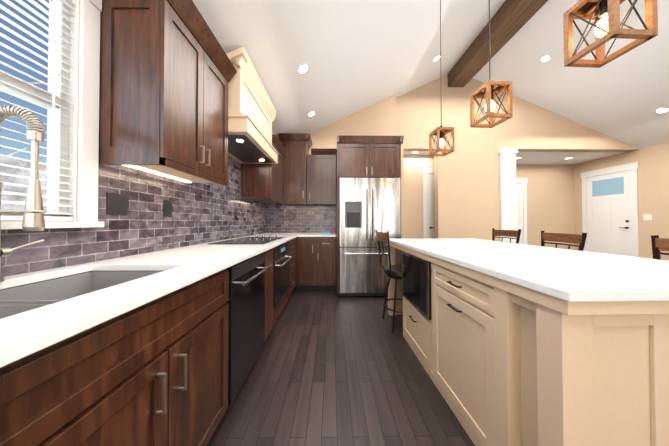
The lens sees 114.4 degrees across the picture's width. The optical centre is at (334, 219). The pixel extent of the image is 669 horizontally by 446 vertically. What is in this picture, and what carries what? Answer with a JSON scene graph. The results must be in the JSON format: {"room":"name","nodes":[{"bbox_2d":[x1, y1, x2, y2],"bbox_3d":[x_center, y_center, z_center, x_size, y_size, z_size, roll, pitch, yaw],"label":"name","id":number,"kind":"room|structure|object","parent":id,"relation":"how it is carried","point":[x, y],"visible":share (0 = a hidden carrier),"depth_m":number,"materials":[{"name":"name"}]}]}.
{"room":"kitchen","nodes":[
{"label":"kitchen","id":0,"kind":"room"},
{"bbox_2d":[5,0,262,276],"bbox_3d":[-1.334,-0.116,0.513,0.150,2.500,7.950,0,-1,-1],"label":"wall","id":1,"kind":"structure","parent":0,"point":[77,135],"depth_m":1.06,"materials":[{"name":"beige paint"}]},
{"bbox_2d":[0,0,103,229],"bbox_3d":[-1.276,-0.587,0.220,0.140,1.235,1.852,0,-1,-1],"label":"window","id":2,"kind":"structure","parent":1,"relation":"in","point":[70,116],"depth_m":1.03,"materials":[{"name":"white wood"}]},
{"bbox_2d":[0,156,266,276],"bbox_3d":[-1.266,-0.295,1.516,0.008,1.040,5.250,0,-1,-1],"label":"tile backsplash","id":3,"kind":"structure","parent":1,"relation":"attached to","point":[203,212],"depth_m":1.42,"materials":[{"name":"grey tile"}]},
{"bbox_2d":[98,0,289,218],"bbox_3d":[-1.014,-0.754,2.609,0.540,1.484,3.060,0,-1,-1],"label":"upper cabinet","id":4,"kind":"object","parent":1,"relation":"attached to","point":[183,96],"depth_m":1.31,"materials":[{"name":"brown wood"}]},
{"bbox_2d":[226,47,278,163],"bbox_3d":[-1.020,-1.127,2.404,0.523,0.744,1.130,0,-1,-1],"label":"range hood","id":5,"kind":"object","parent":1,"relation":"attached to","point":[250,112],"depth_m":2.13,"materials":[{"name":"beige paint"}]},
{"bbox_2d":[207,287,474,445],"bbox_3d":[2.516,1.179,1.817,7.980,0.060,10.600,0,-1,-1],"label":"floor","id":6,"kind":"structure","parent":0,"point":[330,368],"depth_m":1.46,"materials":[{"name":"brown wood"}]},
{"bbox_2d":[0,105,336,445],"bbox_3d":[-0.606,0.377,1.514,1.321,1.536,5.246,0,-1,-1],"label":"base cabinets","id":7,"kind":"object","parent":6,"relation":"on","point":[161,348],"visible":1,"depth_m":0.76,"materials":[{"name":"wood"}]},
{"bbox_2d":[0,105,46,281],"bbox_3d":[-1.132,-0.091,0.780,0.153,0.616,0.153,0,-1,-1],"label":"faucet","id":8,"kind":"object","parent":7,"relation":"on","point":[33,218],"depth_m":0.77,"materials":[{"name":"silver metal"}]},
{"bbox_2d":[0,271,162,318],"bbox_3d":[-0.945,0.360,0.605,0.446,0.227,0.880,0,-1,-1],"label":"sink","id":9,"kind":"object","parent":7,"relation":"in","point":[20,297],"depth_m":0.90,"materials":[{"name":"silver metal"}]},
{"bbox_2d":[208,235,283,243],"bbox_3d":[-0.913,0.215,2.412,0.515,0.040,0.865,0,-1,-1],"label":"cooktop","id":10,"kind":"object","parent":7,"relation":"in","point":[245,240],"depth_m":2.31,"materials":[{"name":"black metal"}]},
{"bbox_2d":[227,252,269,404],"bbox_3d":[-0.558,0.647,1.486,0.084,0.755,0.595,0,-1,-1],"label":"dishwasher","id":11,"kind":"object","parent":7,"relation":"in","point":[246,302],"depth_m":1.37,"materials":[{"name":"black metal"}]},
{"bbox_2d":[273,241,293,309],"bbox_3d":[-0.563,0.576,2.434,0.095,0.590,0.740,0,-1,-1],"label":"oven","id":12,"kind":"object","parent":7,"relation":"in","point":[281,253],"depth_m":2.30,"materials":[{"name":"black metal"}]},
{"bbox_2d":[336,135,403,295],"bbox_3d":[0.540,-0.045,3.649,1.010,2.430,1.013,0,-1,-1],"label":"fridge","id":13,"kind":"object","parent":6,"relation":"on","point":[368,186],"visible":0.92,"depth_m":3.21,"materials":[{"name":"silver metal"}]},
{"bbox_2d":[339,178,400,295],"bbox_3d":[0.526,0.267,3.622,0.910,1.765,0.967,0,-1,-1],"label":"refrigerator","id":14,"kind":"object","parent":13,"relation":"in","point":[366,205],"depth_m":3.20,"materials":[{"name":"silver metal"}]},
{"bbox_2d":[375,230,402,332],"bbox_3d":[0.711,0.637,2.358,0.464,1.036,0.437,0,-1,-1],"label":"stool","id":15,"kind":"object","parent":6,"relation":"on","point":[393,271],"visible":0.65,"depth_m":2.26,"materials":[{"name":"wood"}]},
{"bbox_2d":[492,228,520,243],"bbox_3d":[2.103,0.643,2.885,0.464,1.036,0.437,0,-1,-1],"label":"stool","id":16,"kind":"object","parent":6,"relation":"on","point":[510,233],"visible":0.15,"depth_m":2.88,"materials":[{"name":"wood"}]},
{"bbox_2d":[498,148,517,242],"bbox_3d":[3.514,-0.131,4.454,0.355,2.620,0.270,0,-1,-1],"label":"column","id":17,"kind":"structure","parent":6,"relation":"on","point":[507,185],"depth_m":4.35,"materials":[{"name":"white paint"}]},
{"bbox_2d":[387,238,668,445],"bbox_3d":[1.217,0.687,1.671,1.117,0.920,2.045,0,-1,-2],"label":"kitchen island","id":18,"kind":"object","parent":6,"relation":"on","point":[513,344],"visible":0.96,"depth_m":0.85,"materials":[{"name":"wood"}]},
{"bbox_2d":[402,252,431,319],"bbox_3d":[0.683,0.524,1.845,0.024,0.420,0.560,0,-1,-2],"label":"microwave","id":19,"kind":"object","parent":18,"relation":"in","point":[416,270],"depth_m":1.74,"materials":[{"name":"black metal"}]},
{"bbox_2d":[541,231,586,250],"bbox_3d":[1.972,0.633,2.054,0.464,1.036,0.433,0,-1,-1],"label":"stool","id":20,"kind":"object","parent":6,"relation":"on","point":[580,239],"visible":0.08,"depth_m":2.04,"materials":[{"name":"wood"}]},
{"bbox_2d":[651,235,668,259],"bbox_3d":[2.011,0.625,1.278,0.464,1.036,0.429,0,-1,-1],"label":"stool","id":21,"kind":"object","parent":6,"relation":"on","point":[659,244],"visible":0.04,"depth_m":1.46,"materials":[{"name":"wood"}]},
{"bbox_2d":[306,94,394,154],"bbox_3d":[-0.138,-0.654,4.333,2.630,3.664,0.350,0,-1,-1],"label":"wall","id":22,"kind":"structure","parent":0,"point":[377,119],"depth_m":4.18,"materials":[{"name":"beige paint"}]},
{"bbox_2d":[267,204,335,232],"bbox_3d":[-0.632,-0.035,4.142,1.320,0.580,0.008,0,-1,-1],"label":"tile backsplash","id":23,"kind":"structure","parent":22,"relation":"attached to","point":[309,218],"depth_m":4.14,"materials":[{"name":"grey tile"}]},
{"bbox_2d":[290,133,335,219],"bbox_3d":[-0.394,-0.723,3.887,0.847,1.449,0.520,0,-1,-1],"label":"upper cabinet","id":24,"kind":"object","parent":22,"relation":"attached to","point":[313,176],"depth_m":3.74,"materials":[{"name":"brown wood"}]},
{"bbox_2d":[404,155,433,238],"bbox_3d":[2.072,-0.126,4.858,2.100,2.620,0.180,0,-1,-1],"label":"wall","id":25,"kind":"structure","parent":0,"point":[413,199],"depth_m":4.76,"materials":[{"name":"beige paint"}]},
{"bbox_2d":[421,166,434,238],"bbox_3d":[2.423,0.007,4.753,0.990,2.350,0.051,0,-1,-1],"label":"hall door","id":26,"kind":"structure","parent":25,"relation":"in","point":[428,172],"depth_m":4.76,"materials":[{"name":"white wood"}]},
{"bbox_2d":[192,0,668,148],"bbox_3d":[2.531,-2.222,0.581,7.920,1.976,7.950,0,-1,-1],"label":"ceiling","id":27,"kind":"structure","parent":0,"point":[356,55],"depth_m":3.05,"materials":[{"name":"white paint"}]},
{"bbox_2d":[297,63,308,73],"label":"recessed light","id":28,"kind":"object","parent":27,"relation":"in","point":[303,68],"depth_m":2.46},
{"bbox_2d":[307,111,315,116],"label":"recessed light","id":29,"kind":"object","parent":27,"relation":"in","point":[312,113],"depth_m":3.49,"materials":[{"name":"white"}]},
{"bbox_2d":[429,0,454,155],"bbox_3d":[1.102,-1.556,2.233,0.181,1.762,0.181,0,-1,-1],"label":"pendant light","id":30,"kind":"object","parent":27,"relation":"hanging from","point":[440,132],"visible":1,"depth_m":2.21,"materials":[{"name":"brown wood"}]},
{"bbox_2d":[470,0,512,127],"bbox_3d":[1.100,-1.562,1.533,0.172,1.757,0.172,0,-1,-5],"label":"pendant light","id":31,"kind":"object","parent":27,"relation":"hanging from","point":[489,90],"visible":1,"depth_m":1.50,"materials":[{"name":"brown wood"}]},
{"bbox_2d":[448,0,547,86],"bbox_3d":[2.521,-2.928,0.588,0.320,0.365,7.648,0,-1,-1],"label":"ceiling beam","id":32,"kind":"structure","parent":27,"relation":"attached to","point":[510,19],"depth_m":3.28,"materials":[{"name":"brown wood"}]},
{"bbox_2d":[539,55,551,62],"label":"recessed light","id":33,"kind":"object","parent":27,"relation":"in","point":[545,58],"depth_m":3.54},
{"bbox_2d":[563,0,657,67],"bbox_3d":[1.127,-1.574,0.903,0.178,1.767,0.178,0,-1,-1],"label":"pendant light","id":34,"kind":"object","parent":27,"relation":"hanging from","point":[604,15],"visible":1,"depth_m":0.89,"materials":[{"name":"brown wood"}]},
{"bbox_2d":[654,107,668,112],"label":"recessed light","id":35,"kind":"object","parent":27,"relation":"in","point":[665,109],"depth_m":3.57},
{"bbox_2d":[404,151,625,164],"bbox_3d":[3.635,-1.475,5.861,5.550,0.100,2.600,0,-1,-1],"label":"ceiling","id":36,"kind":"structure","parent":0,"point":[542,158],"depth_m":4.92,"materials":[{"name":"white paint"}]},
{"bbox_2d":[395,74,638,240],"bbox_3d":[3.801,-0.958,4.482,5.250,4.275,0.150,0,-1,-1],"label":"wall","id":37,"kind":"structure","parent":0,"point":[467,188],"depth_m":4.40,"materials":[{"name":"beige paint"}]},
{"bbox_2d":[516,165,574,249],"bbox_3d":[4.612,-0.117,5.682,3.300,2.620,0.150,0,-1,-1],"label":"wall","id":38,"kind":"structure","parent":0,"point":[550,198],"depth_m":5.62,"materials":[{"name":"beige paint"}]},
{"bbox_2d":[516,178,528,243],"bbox_3d":[4.524,0.057,5.576,1.010,2.270,0.051,0,-1,-1],"label":"entry door","id":39,"kind":"structure","parent":38,"relation":"in","point":[521,203],"depth_m":5.60,"materials":[{"name":"white wood"}]},
{"bbox_2d":[574,143,668,260],"bbox_3d":[6.381,-0.225,1.903,0.150,2.750,10.550,0,-1,-1],"label":"wall","id":40,"kind":"structure","parent":0,"point":[653,181],"depth_m":4.32,"materials":[{"name":"beige paint"}]},
{"bbox_2d":[580,161,639,256],"bbox_3d":[6.243,-0.001,4.944,0.051,2.370,1.050,0,-1,-1],"label":"front door","id":41,"kind":"structure","parent":40,"relation":"in","point":[609,213],"depth_m":4.88,"materials":[{"name":"white wood"}]},
{"bbox_2d":[643,214,652,219],"bbox_3d":[6.273,-0.043,4.315,0.006,0.120,0.120,0,-1,-1],"label":"switch plate","id":42,"kind":"object","parent":40,"relation":"attached to","point":[647,216],"visible":0.5,"depth_m":4.31,"materials":[{"name":"white plastic"}]},
{"label":"outside","id":43,"kind":"structure","parent":0,"visible":0},
{"bbox_2d":[0,82,45,210],"bbox_3d":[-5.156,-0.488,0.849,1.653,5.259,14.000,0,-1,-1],"label":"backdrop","id":44,"kind":"structure","parent":43,"point":[11,170],"depth_m":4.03,"materials":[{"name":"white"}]}
]}

